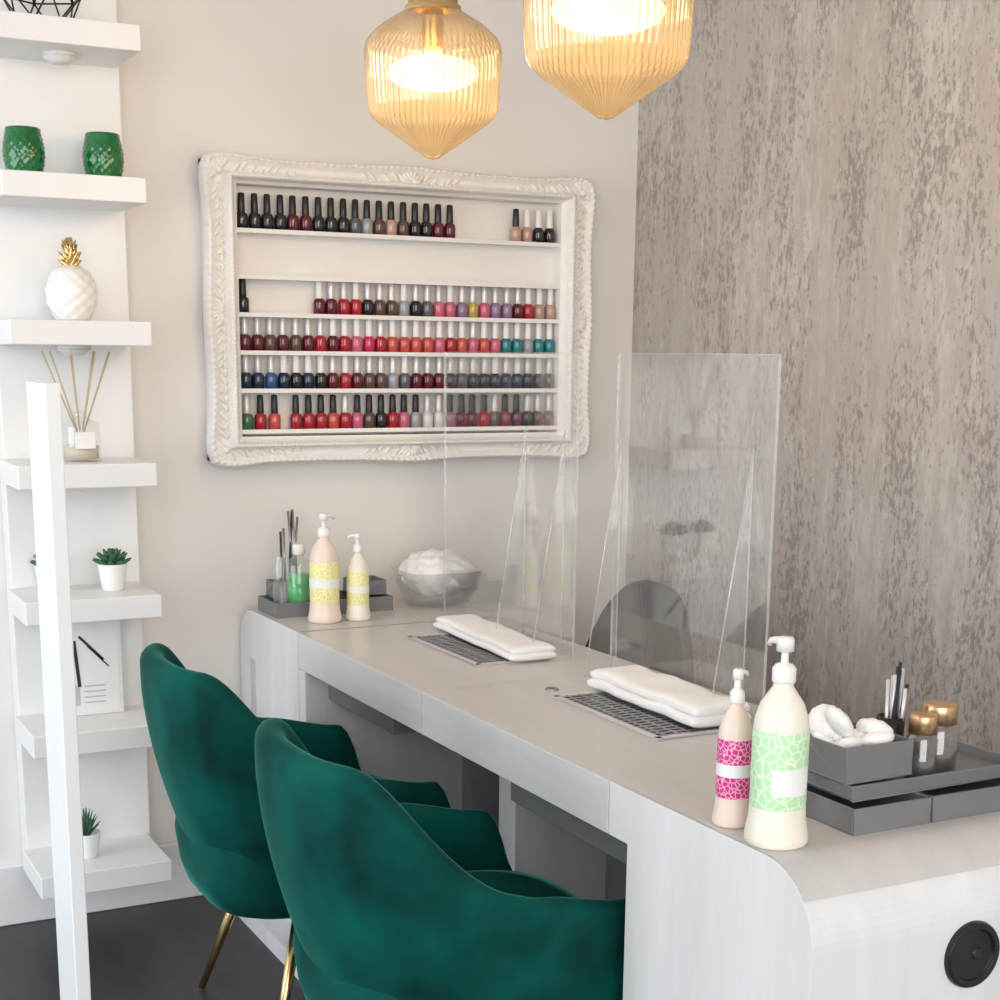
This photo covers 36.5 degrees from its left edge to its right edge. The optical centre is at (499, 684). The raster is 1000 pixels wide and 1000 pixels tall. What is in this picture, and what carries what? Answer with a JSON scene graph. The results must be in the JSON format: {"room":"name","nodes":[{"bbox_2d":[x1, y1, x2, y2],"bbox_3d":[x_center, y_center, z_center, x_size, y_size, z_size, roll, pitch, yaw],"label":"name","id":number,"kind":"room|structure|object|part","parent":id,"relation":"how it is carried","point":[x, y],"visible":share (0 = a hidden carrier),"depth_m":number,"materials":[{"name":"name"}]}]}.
{"room":"salon","nodes":[
{"label":"salon","id":0,"kind":"room"},
{"bbox_2d":[0,895,305,999],"bbox_3d":[-0.591,1.222,1.029,5.130,0.100,5.650,-6,14,-27],"label":"floor","id":1,"kind":"structure","parent":0,"point":[158,950],"depth_m":3.50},
{"bbox_2d":[26,381,90,999],"bbox_3d":[-0.730,0.170,2.519,0.080,1.320,0.190,-6,14,-27],"label":"post","id":2,"kind":"object","parent":1,"relation":"on","point":[43,398],"visible":1,"depth_m":2.45,"materials":[{"name":"white wood"}]},
{"bbox_2d":[140,643,450,999],"bbox_3d":[-0.413,0.314,3.122,0.595,0.793,0.584,-6,14,-27],"label":"tub chair","id":3,"kind":"object","parent":1,"relation":"on","point":[202,734],"visible":0.52,"depth_m":2.87,"materials":[{"name":"green fabric"}]},
{"bbox_2d":[254,718,625,999],"bbox_3d":[-0.083,0.453,2.498,0.595,0.793,0.584,-6,14,-27],"label":"tub chair","id":4,"kind":"object","parent":1,"relation":"on","point":[385,898],"visible":0.95,"depth_m":2.21,"materials":[{"name":"green fabric"}]},
{"bbox_2d":[238,597,999,999],"bbox_3d":[0.051,0.363,2.999,0.595,0.754,2.280,-6,14,-27],"label":"desk","id":5,"kind":"object","parent":1,"relation":"on","point":[590,792],"visible":0.63,"depth_m":2.29,"materials":[{"name":"white wood"}]},
{"bbox_2d":[308,513,341,623],"bbox_3d":[-0.411,-0.274,3.546,0.079,0.255,0.079,-11,17,-43],"label":"pump bottle","id":6,"kind":"object","parent":5,"relation":"on","point":[324,585],"visible":1,"depth_m":3.52,"materials":[{"name":"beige plastic"}]},
{"bbox_2d":[258,575,392,618],"bbox_3d":[-0.429,-0.221,3.727,0.303,0.076,0.143,-6,14,-27],"label":"desk organizer","id":7,"kind":"object","parent":5,"relation":"on","point":[274,603],"visible":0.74,"depth_m":3.70,"materials":[{"name":"grey plastic"}]},
{"bbox_2d":[279,509,297,581],"bbox_3d":[-0.513,-0.326,3.693,0.050,0.203,0.006,-6,14,-27],"label":"tools","id":8,"kind":"object","parent":7,"relation":"on","point":[292,558],"visible":0.69,"depth_m":3.69,"materials":[{"name":"silver metal"}]},
{"bbox_2d":[287,543,309,602],"bbox_3d":[-0.484,-0.257,3.650,0.062,0.166,0.062,-6,14,-27],"label":"bottle","id":9,"kind":"object","parent":7,"relation":"in","point":[298,582],"visible":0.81,"depth_m":3.63,"materials":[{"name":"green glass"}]},
{"bbox_2d":[345,533,370,620],"bbox_3d":[-0.336,-0.256,3.583,0.060,0.205,0.060,-2,13,-13],"label":"pump bottle","id":10,"kind":"object","parent":5,"relation":"on","point":[357,573],"visible":1,"depth_m":3.57,"materials":[{"name":"beige plastic"}]},
{"bbox_2d":[433,614,556,660],"bbox_3d":[-0.018,-0.107,3.312,0.107,0.030,0.440,-5,13,-23],"label":"folded towel","id":11,"kind":"object","parent":5,"relation":"on","point":[507,643],"visible":1,"depth_m":3.24,"materials":[{"name":"white fabric"}]},
{"bbox_2d":[448,352,565,643],"bbox_3d":[-0.021,-0.417,3.357,0.078,0.624,0.632,-6,14,-27],"label":"screen","id":12,"kind":"object","parent":5,"relation":"on","point":[448,352],"visible":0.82,"depth_m":3.20,"materials":[{"name":"clear plastic"}]},
{"bbox_2d":[586,665,750,727],"bbox_3d":[0.297,0.016,2.734,0.122,0.041,0.370,-5,14,-26],"label":"folded towel","id":13,"kind":"object","parent":5,"relation":"on","point":[692,705],"visible":0.94,"depth_m":2.69,"materials":[{"name":"white fabric"}]},
{"bbox_2d":[586,353,753,696],"bbox_3d":[0.306,-0.279,2.736,0.078,0.624,0.502,-6,14,-27],"label":"screen","id":14,"kind":"object","parent":5,"relation":"on","point":[716,353],"visible":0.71,"depth_m":2.63,"materials":[{"name":"clear plastic"}]},
{"bbox_2d":[712,668,751,828],"bbox_3d":[0.315,0.083,2.032,0.054,0.214,0.054,-11,17,-43],"label":"pump bottle","id":15,"kind":"object","parent":5,"relation":"on","point":[734,742],"visible":0.92,"depth_m":2.02,"materials":[{"name":"pink plastic"}]},
{"bbox_2d":[744,635,809,850],"bbox_3d":[0.361,0.072,1.950,0.083,0.272,0.083,-6,14,-28],"label":"pump bottle","id":16,"kind":"object","parent":5,"relation":"on","point":[776,818],"visible":1,"depth_m":1.93,"materials":[{"name":"beige plastic"}]},
{"bbox_2d":[806,723,999,835],"bbox_3d":[0.574,0.114,2.156,0.342,0.110,0.198,-6,14,-27],"label":"desk organizer","id":17,"kind":"object","parent":5,"relation":"on","point":[861,790],"visible":0.7,"depth_m":2.07,"materials":[{"name":"grey plastic"}]},
{"bbox_2d":[808,704,894,747],"bbox_3d":[0.485,0.065,2.092,0.113,0.076,0.076,-1,12,-8],"label":"pads","id":18,"kind":"object","parent":17,"relation":"on","point":[829,723],"visible":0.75,"depth_m":2.07,"materials":[{"name":"white fabric"}]},
{"bbox_2d":[876,662,908,735],"bbox_3d":[0.559,0.037,2.161,0.042,0.140,0.040,5,13,21],"label":"cup","id":19,"kind":"object","parent":17,"relation":"on","point":[896,691],"visible":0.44,"depth_m":2.15,"materials":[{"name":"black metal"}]},
{"bbox_2d":[904,711,937,777],"bbox_3d":[0.592,0.085,2.127,0.043,0.092,0.043,-6,14,-27],"label":"jar","id":20,"kind":"object","parent":17,"relation":"in","point":[922,723],"visible":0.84,"depth_m":2.11,"materials":[{"name":"gold glass"}]},
{"bbox_2d":[916,699,957,771],"bbox_3d":[0.627,0.073,2.172,0.056,0.097,0.055,-6,14,-27],"label":"jar","id":21,"kind":"object","parent":17,"relation":"in","point":[947,711],"visible":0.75,"depth_m":2.16,"materials":[{"name":"gold glass"}]},
{"bbox_3d":[-0.159,-0.250,3.828,0.206,0.090,0.206,-6,14,-27],"label":"plastic tub","id":22,"kind":"object","parent":5,"relation":"on","visible":0},
{"bbox_2d":[397,548,477,596],"bbox_3d":[-0.158,-0.284,3.821,0.200,0.119,0.197,-6,14,-27],"label":"tissues","id":23,"kind":"object","parent":22,"relation":"in","point":[432,572],"visible":1,"depth_m":3.76,"materials":[{"name":"fabric"}]},
{"bbox_2d":[585,580,693,682],"bbox_3d":[0.256,0.161,3.753,0.443,0.832,0.495,1,12,1],"label":"chair","id":24,"kind":"object","parent":1,"relation":"on","point":[650,629],"visible":0.23,"depth_m":3.72,"materials":[{"name":"leather"}]},
{"bbox_2d":[0,0,640,865],"bbox_3d":[-1.848,-0.707,3.134,5.130,2.750,0.100,-6,14,-27],"label":"wall","id":25,"kind":"structure","parent":0,"point":[267,79],"depth_m":3.79,"materials":[{"name":"white paint"}]},
{"bbox_2d":[0,0,171,899],"bbox_3d":[-0.955,-0.749,3.371,0.308,2.450,0.289,-6,14,-27],"label":"wall shelf unit","id":26,"kind":"object","parent":25,"relation":"attached to","point":[39,210],"visible":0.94,"depth_m":3.42,"materials":[{"name":"white wood"}]},
{"bbox_2d":[2,125,44,171],"bbox_3d":[-1.014,-1.133,3.226,0.088,0.099,0.088,-6,14,-27],"label":"cup","id":27,"kind":"object","parent":26,"relation":"on","point":[23,148],"visible":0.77,"depth_m":3.19,"materials":[{"name":"green glass"}]},
{"bbox_2d":[30,554,36,575],"bbox_3d":[-1.029,-0.261,3.459,0.086,0.092,0.082,-6,14,-27],"label":"potted succulent","id":28,"kind":"object","parent":26,"relation":"on","point":[33,562],"visible":0.04,"depth_m":3.44,"materials":[{"name":"green plant"}]},
{"bbox_2d":[3,0,80,17],"bbox_3d":[-0.962,-1.482,3.176,0.151,0.190,0.174,-6,14,-27],"label":"terrarium","id":29,"kind":"object","parent":26,"relation":"on","point":[70,9],"visible":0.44,"depth_m":3.20,"materials":[{"name":"black metal"}]},
{"bbox_2d":[42,50,77,65],"bbox_3d":[-0.932,-1.328,3.214,0.073,0.022,0.073,-6,14,-27],"label":"puck light","id":30,"kind":"object","parent":26,"relation":"attached to","point":[55,57],"visible":1,"depth_m":3.19,"materials":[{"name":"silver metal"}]},
{"bbox_2d":[45,237,97,320],"bbox_3d":[-0.940,-0.888,3.320,0.113,0.179,0.113,-6,14,-27],"label":"ornament","id":31,"kind":"object","parent":26,"relation":"on","point":[71,291],"visible":0.94,"depth_m":3.29,"materials":[{"name":"white ceramic"}]},
{"bbox_2d":[57,345,90,355],"bbox_3d":[-0.939,-0.737,3.342,0.073,0.022,0.073,-6,14,-27],"label":"puck light","id":32,"kind":"object","parent":26,"relation":"attached to","point":[76,350],"visible":0.94,"depth_m":3.32,"materials":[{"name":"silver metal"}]},
{"bbox_2d":[41,351,109,458],"bbox_3d":[-0.936,-0.620,3.372,0.151,0.240,0.120,-6,14,-27],"label":"reed diffuser","id":33,"kind":"object","parent":26,"relation":"on","point":[85,447],"visible":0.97,"depth_m":3.36,"materials":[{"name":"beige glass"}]},
{"bbox_2d":[82,807,100,858],"bbox_3d":[-0.972,0.347,3.566,0.066,0.120,0.066,-6,14,-27],"label":"aloe","id":34,"kind":"object","parent":26,"relation":"on","point":[91,836],"visible":0.79,"depth_m":3.56,"materials":[{"name":"white ceramic"}]},
{"bbox_2d":[72,620,123,715],"bbox_3d":[-0.963,-0.050,3.543,0.155,0.244,0.015,-6,14,-27],"label":"framed picture","id":35,"kind":"object","parent":26,"relation":"on","point":[96,645],"visible":0.74,"depth_m":3.55,"materials":[{"name":"white paper"}]},
{"bbox_2d":[82,131,123,176],"bbox_3d":[-0.864,-1.148,3.302,0.088,0.099,0.088,-6,14,-27],"label":"cup","id":36,"kind":"object","parent":26,"relation":"on","point":[102,153],"visible":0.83,"depth_m":3.27,"materials":[{"name":"green glass"}]},
{"bbox_2d":[92,548,130,591],"bbox_3d":[-0.888,-0.265,3.474,0.091,0.097,0.087,-6,14,-27],"label":"potted succulent","id":37,"kind":"object","parent":26,"relation":"on","point":[112,566],"visible":1,"depth_m":3.45,"materials":[{"name":"white ceramic"}]},
{"bbox_2d":[0,842,202,926],"bbox_3d":[-1.879,0.579,3.336,5.030,0.150,0.018,-6,14,-27],"label":"baseboard","id":38,"kind":"structure","parent":25,"relation":"attached to","point":[20,902],"depth_m":3.77,"materials":[{"name":"white wood"}]},
{"bbox_2d":[198,151,595,467],"bbox_3d":[-0.232,-0.929,3.830,1.067,0.733,0.086,-6,14,-27],"label":"shelf","id":39,"kind":"object","parent":25,"relation":"attached to","point":[281,269],"visible":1,"depth_m":3.81,"materials":[{"name":"white wood"}]},
{"bbox_2d":[237,192,555,429],"bbox_3d":[-0.243,-0.932,3.837,0.875,0.557,0.030,-6,14,-27],"label":"bottles","id":40,"kind":"object","parent":39,"relation":"on","point":[333,420],"visible":0.98,"depth_m":3.83,"materials":[{"name":"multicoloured glass"}]},
{"bbox_2d":[625,0,999,752],"bbox_3d":[1.682,-0.384,1.815,0.100,2.750,5.550,-6,14,-27],"label":"wall","id":41,"kind":"structure","parent":0,"point":[818,187],"depth_m":3.48,"materials":[{"name":"paint"}]},
{"bbox_3d":[-0.562,-1.563,0.424,5.130,0.100,5.650,-6,14,-27],"label":"ceiling","id":42,"kind":"structure","parent":0,"visible":0},
{"bbox_2d":[364,0,501,159],"bbox_3d":[-0.120,-1.481,2.722,0.254,1.025,0.254,-6,14,-27],"label":"pendant lamp","id":43,"kind":"object","parent":42,"relation":"hanging from","point":[430,71],"visible":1,"depth_m":2.76,"materials":[{"name":"gold glass"}]},
{"bbox_3d":[-0.124,-1.134,2.797,0.168,0.071,0.168,-6,14,-27],"label":"bulb","id":44,"kind":"part","parent":43,"relation":"part of","materials":[{"name":"white glass"}]},
{"bbox_2d":[523,0,694,119],"bbox_3d":[0.163,-1.350,2.157,0.254,1.035,0.254,-6,14,-27],"label":"pendant lamp","id":45,"kind":"object","parent":42,"relation":"hanging from","point":[605,101],"visible":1,"depth_m":2.22,"materials":[{"name":"gold glass"}]},
{"bbox_3d":[0.160,-0.999,2.233,0.168,0.071,0.168,-6,14,-27],"label":"bulb","id":46,"kind":"part","parent":45,"relation":"part of","materials":[{"name":"white glass"}]}
]}

